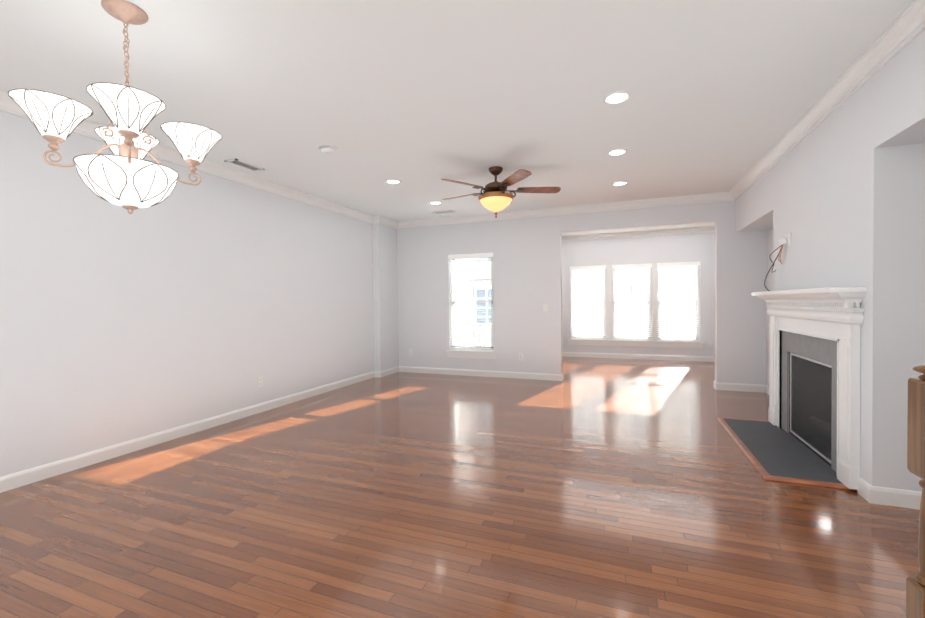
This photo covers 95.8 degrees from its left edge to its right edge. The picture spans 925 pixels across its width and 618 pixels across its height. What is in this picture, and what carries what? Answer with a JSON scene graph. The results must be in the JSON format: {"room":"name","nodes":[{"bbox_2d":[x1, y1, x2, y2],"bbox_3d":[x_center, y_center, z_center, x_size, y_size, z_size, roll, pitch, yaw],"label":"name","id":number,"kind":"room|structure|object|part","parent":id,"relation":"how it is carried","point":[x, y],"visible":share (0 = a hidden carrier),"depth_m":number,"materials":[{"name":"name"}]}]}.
{"room":"living room","nodes":[
{"label":"living room","id":0,"kind":"room"},
{"bbox_2d":[0,111,373,476],"bbox_3d":[-3.189,-0.111,3.101,0.150,2.740,10.341,0,1,21],"label":"wall","id":1,"kind":"structure","parent":0,"point":[208,296],"depth_m":3.84,"materials":[{"name":"paint"}]},
{"bbox_2d":[0,371,375,492],"bbox_3d":[-3.208,1.212,2.804,0.016,0.104,9.420,0,1,21],"label":"baseboard","id":2,"kind":"structure","parent":1,"relation":"attached to","point":[18,479],"depth_m":3.77,"materials":[{"name":"white wood"}]},
{"bbox_2d":[257,376,262,386],"bbox_3d":[-2.388,0.859,4.935,0.007,0.114,0.070,0,1,21],"label":"electrical outlet","id":3,"kind":"object","parent":1,"relation":"attached to","point":[260,381],"visible":1,"depth_m":4.94,"materials":[{"name":"white plastic"}]},
{"bbox_2d":[0,0,913,235],"bbox_3d":[0.506,-1.600,3.252,6.943,0.150,13.350,0,1,21],"label":"ceiling","id":4,"kind":"structure","parent":0,"point":[419,99],"depth_m":2.77,"materials":[{"name":"paint"}]},
{"bbox_2d":[8,0,221,214],"bbox_3d":[-1.668,-0.982,2.085,0.662,0.996,0.662,-1,1,6],"label":"chandelier","id":5,"kind":"object","parent":4,"relation":"hanging from","point":[125,175],"visible":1,"depth_m":1.95,"materials":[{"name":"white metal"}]},
{"bbox_2d":[225,159,264,171],"bbox_3d":[-2.279,-1.507,4.391,0.160,0.011,0.360,0,1,21],"label":"ceiling vent","id":6,"kind":"object","parent":4,"relation":"in","point":[244,165],"visible":1,"depth_m":4.38,"materials":[{"name":"white metal"}]},
{"bbox_2d":[316,144,337,152],"bbox_3d":[-1.275,-1.505,3.938,0.196,0.089,0.196,0,1,21],"label":"recessed light","id":7,"kind":"object","parent":4,"relation":"in","point":[332,148],"visible":0.96,"depth_m":3.89,"materials":[{"name":"white plastic"}]},
{"bbox_2d":[385,179,400,183],"bbox_3d":[-0.837,-1.536,5.055,0.196,0.009,0.196,0,1,21],"label":"recessed light","id":8,"kind":"object","parent":4,"relation":"in","point":[392,181],"visible":0.98,"depth_m":5.04,"materials":[{"name":"white"}]},
{"bbox_2d":[429,201,441,204],"bbox_3d":[-0.398,-1.560,6.161,0.196,0.009,0.196,0,1,21],"label":"recessed light","id":9,"kind":"object","parent":4,"relation":"in","point":[435,202],"visible":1,"depth_m":6.13,"materials":[{"name":"white"}]},
{"bbox_2d":[432,210,455,213],"bbox_3d":[-0.303,-1.570,6.778,0.360,0.011,0.160,0,1,21],"label":"ceiling vent","id":10,"kind":"object","parent":4,"relation":"in","point":[443,212],"visible":1,"depth_m":6.78,"materials":[{"name":"white metal"}]},
{"bbox_2d":[441,166,560,217],"bbox_3d":[0.368,-1.273,4.651,1.374,0.548,1.344,0,1,21],"label":"ceiling fan","id":11,"kind":"object","parent":4,"relation":"hanging from","point":[495,196],"visible":1,"depth_m":4.50,"materials":[{"name":"brown wood"}]},
{"bbox_3d":[0.369,-1.133,4.607,0.352,0.131,0.352,0,1,21],"label":"lamp shade","id":12,"kind":"part","parent":11,"relation":"part of","materials":[{"name":"yellow glass"}]},
{"bbox_3d":[0.367,-1.386,4.615,0.596,0.321,0.583,0,1,21],"label":"motor","id":13,"kind":"part","parent":11,"relation":"part of","materials":[{"name":"brown metal"}]},
{"bbox_2d":[603,91,631,104],"bbox_3d":[1.116,-1.523,3.022,0.196,0.009,0.196,0,1,21],"label":"recessed light","id":14,"kind":"object","parent":4,"relation":"in","point":[616,97],"visible":1,"depth_m":3.02,"materials":[{"name":"white"}]},
{"bbox_2d":[607,149,627,155],"bbox_3d":[1.532,-1.547,4.137,0.196,0.009,0.196,0,1,21],"label":"recessed light","id":15,"kind":"object","parent":4,"relation":"in","point":[616,152],"visible":1,"depth_m":4.14,"materials":[{"name":"white"}]},
{"bbox_2d":[612,181,628,185],"bbox_3d":[1.975,-1.571,5.241,0.196,0.009,0.196,0,1,21],"label":"recessed light","id":16,"kind":"object","parent":4,"relation":"in","point":[620,183],"visible":0.98,"depth_m":5.24,"materials":[{"name":"white"}]},
{"bbox_2d":[0,356,919,617],"bbox_3d":[0.538,1.274,3.301,6.943,0.120,13.350,0,1,21],"label":"floor","id":17,"kind":"structure","parent":0,"point":[589,487],"depth_m":2.47,"materials":[{"name":"brown wood"}]},
{"bbox_2d":[717,287,866,490],"bbox_3d":[2.900,0.513,3.480,1.059,1.343,1.790,0,1,21],"label":"fireplace","id":18,"kind":"object","parent":17,"relation":"on","point":[807,432],"visible":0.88,"depth_m":3.27,"materials":[{"name":"wood"}]},
{"bbox_2d":[906,365,924,617],"bbox_3d":[2.322,0.708,1.101,1.716,1.049,0.098,0,1,21],"label":"stair railing","id":19,"kind":"object","parent":17,"relation":"on","point":[915,596],"visible":1,"depth_m":1.40,"materials":[{"name":"brown wood"}]},
{"bbox_2d":[372,200,765,384],"bbox_3d":[1.776,-0.221,6.308,6.793,2.740,0.771,0,1,21],"label":"wall","id":20,"kind":"structure","parent":0,"point":[411,291],"depth_m":6.86,"materials":[{"name":"paint"}]},
{"bbox_2d":[380,366,399,377],"bbox_3d":[-1.288,1.112,7.423,0.016,0.104,0.616,0,1,21],"label":"baseboard","id":21,"kind":"structure","parent":20,"relation":"attached to","point":[390,371],"depth_m":7.39,"materials":[{"name":"white wood"}]},
{"bbox_2d":[446,257,496,358],"bbox_3d":[0.166,-0.052,7.252,0.910,1.795,0.200,0,1,21],"label":"window","id":22,"kind":"structure","parent":20,"relation":"in","point":[471,354],"depth_m":7.29,"materials":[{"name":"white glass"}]},
{"bbox_2d":[448,253,493,350],"bbox_3d":[0.155,-0.115,7.225,0.816,1.666,0.063,0,1,21],"label":"window blind","id":23,"kind":"object","parent":22,"relation":"attached to","point":[477,255],"visible":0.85,"depth_m":7.21,"materials":[{"name":"white plastic"}]},
{"bbox_3d":[0.186,-0.118,7.305,0.690,1.555,0.036,0,1,21],"label":"glass","id":24,"kind":"part","parent":22,"relation":"part of","materials":[{"name":"clear glass"}]},
{"bbox_2d":[400,366,563,380],"bbox_3d":[0.203,1.100,7.189,2.966,0.104,0.016,0,1,21],"label":"baseboard","id":25,"kind":"structure","parent":20,"relation":"attached to","point":[501,374],"depth_m":7.11,"materials":[{"name":"white wood"}]},
{"bbox_2d":[713,380,763,392],"bbox_3d":[3.836,1.083,5.782,0.578,0.104,0.016,0,1,21],"label":"baseboard","id":26,"kind":"structure","parent":20,"relation":"attached to","point":[717,385],"depth_m":5.78,"materials":[{"name":"white wood"}]},
{"bbox_2d":[570,265,606,339],"bbox_3d":[2.849,-0.142,9.460,0.790,1.650,0.159,0,1,21],"label":"window","id":27,"kind":"structure","parent":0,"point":[588,303],"depth_m":9.44,"materials":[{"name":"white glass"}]},
{"bbox_3d":[2.863,-0.145,9.495,0.660,1.535,0.036,0,1,21],"label":"glass","id":28,"kind":"part","parent":27,"relation":"part of","materials":[{"name":"clear glass"}]},
{"bbox_2d":[612,263,651,340],"bbox_3d":[3.696,-0.145,9.132,0.805,1.650,0.159,0,1,21],"label":"window","id":29,"kind":"structure","parent":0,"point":[614,302],"depth_m":9.13,"materials":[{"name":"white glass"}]},
{"bbox_2d":[562,232,714,356],"bbox_3d":[3.694,-0.290,9.123,3.850,2.740,0.150,0,1,21],"label":"wall","id":30,"kind":"structure","parent":0,"point":[693,247],"depth_m":8.88,"materials":[{"name":"paint"}]},
{"bbox_2d":[568,263,703,347],"bbox_3d":[3.675,-0.082,9.071,2.710,1.775,0.110,0,1,21],"label":"window frame","id":31,"kind":"structure","parent":30,"relation":"attached to","point":[609,341],"depth_m":9.01,"materials":[{"name":"white wood"}]},
{"bbox_2d":[562,352,714,361],"bbox_3d":[3.680,1.029,9.069,3.550,0.104,0.016,0,1,21],"label":"baseboard","id":32,"kind":"structure","parent":30,"relation":"attached to","point":[582,354],"depth_m":9.01,"materials":[{"name":"white wood"}]},
{"bbox_2d":[657,262,699,341],"bbox_3d":[4.537,-0.149,8.806,0.810,1.650,0.159,0,1,21],"label":"window","id":33,"kind":"structure","parent":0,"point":[696,302],"depth_m":8.79,"materials":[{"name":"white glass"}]},
{"bbox_2d":[735,30,924,491],"bbox_3d":[2.588,-0.137,0.863,1.345,2.740,10.041,0,1,21],"label":"wall","id":34,"kind":"structure","parent":0,"point":[838,193],"depth_m":2.59,"materials":[{"name":"paint"}]},
{"bbox_2d":[0,0,924,240],"bbox_3d":[0.181,-1.470,3.380,5.943,0.106,13.050,0,1,21],"label":"crown molding","id":35,"kind":"structure","parent":34,"relation":"attached to","point":[903,30],"depth_m":4.33,"materials":[{"name":"white wood"}]},
{"bbox_2d":[764,385,768,394],"bbox_3d":[3.831,1.098,4.944,0.016,0.104,1.581,0,1,21],"label":"baseboard","id":36,"kind":"structure","parent":34,"relation":"attached to","point":[766,388],"depth_m":5.62,"materials":[{"name":"white wood"}]},
{"bbox_2d":[764,232,790,290],"bbox_3d":[3.052,-0.441,4.059,0.094,0.532,0.439,0,1,21],"label":"cable","id":37,"kind":"object","parent":34,"relation":"attached to","point":[786,240],"visible":1,"depth_m":3.96,"materials":[{"name":"plastic"}]},
{"bbox_3d":[3.059,-0.404,4.110,0.069,0.455,0.341,0,1,21],"label":"cord","id":38,"kind":"part","parent":37,"relation":"part of","materials":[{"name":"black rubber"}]},
{"bbox_3d":[3.011,-0.646,3.912,0.063,0.115,0.143,0,1,21],"label":"plate","id":39,"kind":"part","parent":37,"relation":"part of","materials":[{"name":"white plastic"}]},
{"bbox_2d":[864,480,921,509],"bbox_3d":[3.093,1.150,2.380,1.211,0.104,0.016,0,1,21],"label":"baseboard","id":40,"kind":"structure","parent":34,"relation":"attached to","point":[868,492],"depth_m":2.55,"materials":[{"name":"white wood"}]},
{"label":"outside","id":41,"kind":"structure","parent":0,"visible":0},
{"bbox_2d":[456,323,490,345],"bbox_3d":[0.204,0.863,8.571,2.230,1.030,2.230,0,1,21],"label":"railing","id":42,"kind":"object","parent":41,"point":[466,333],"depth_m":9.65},
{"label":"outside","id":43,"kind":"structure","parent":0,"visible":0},
{"bbox_2d":[455,259,694,346],"bbox_3d":[5.787,-0.832,17.231,30.000,15.500,0.300,0,1,21],"label":"building","id":44,"kind":"structure","parent":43,"point":[670,271],"depth_m":16.85,"materials":[{"name":"brick"}]},
{"bbox_2d":[474,258,694,330],"bbox_3d":[5.113,-0.075,17.280,26.960,7.660,0.115,0,1,21],"label":"windows","id":45,"kind":"structure","parent":44,"relation":"attached to","point":[583,313],"depth_m":17.10,"materials":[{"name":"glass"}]}
]}

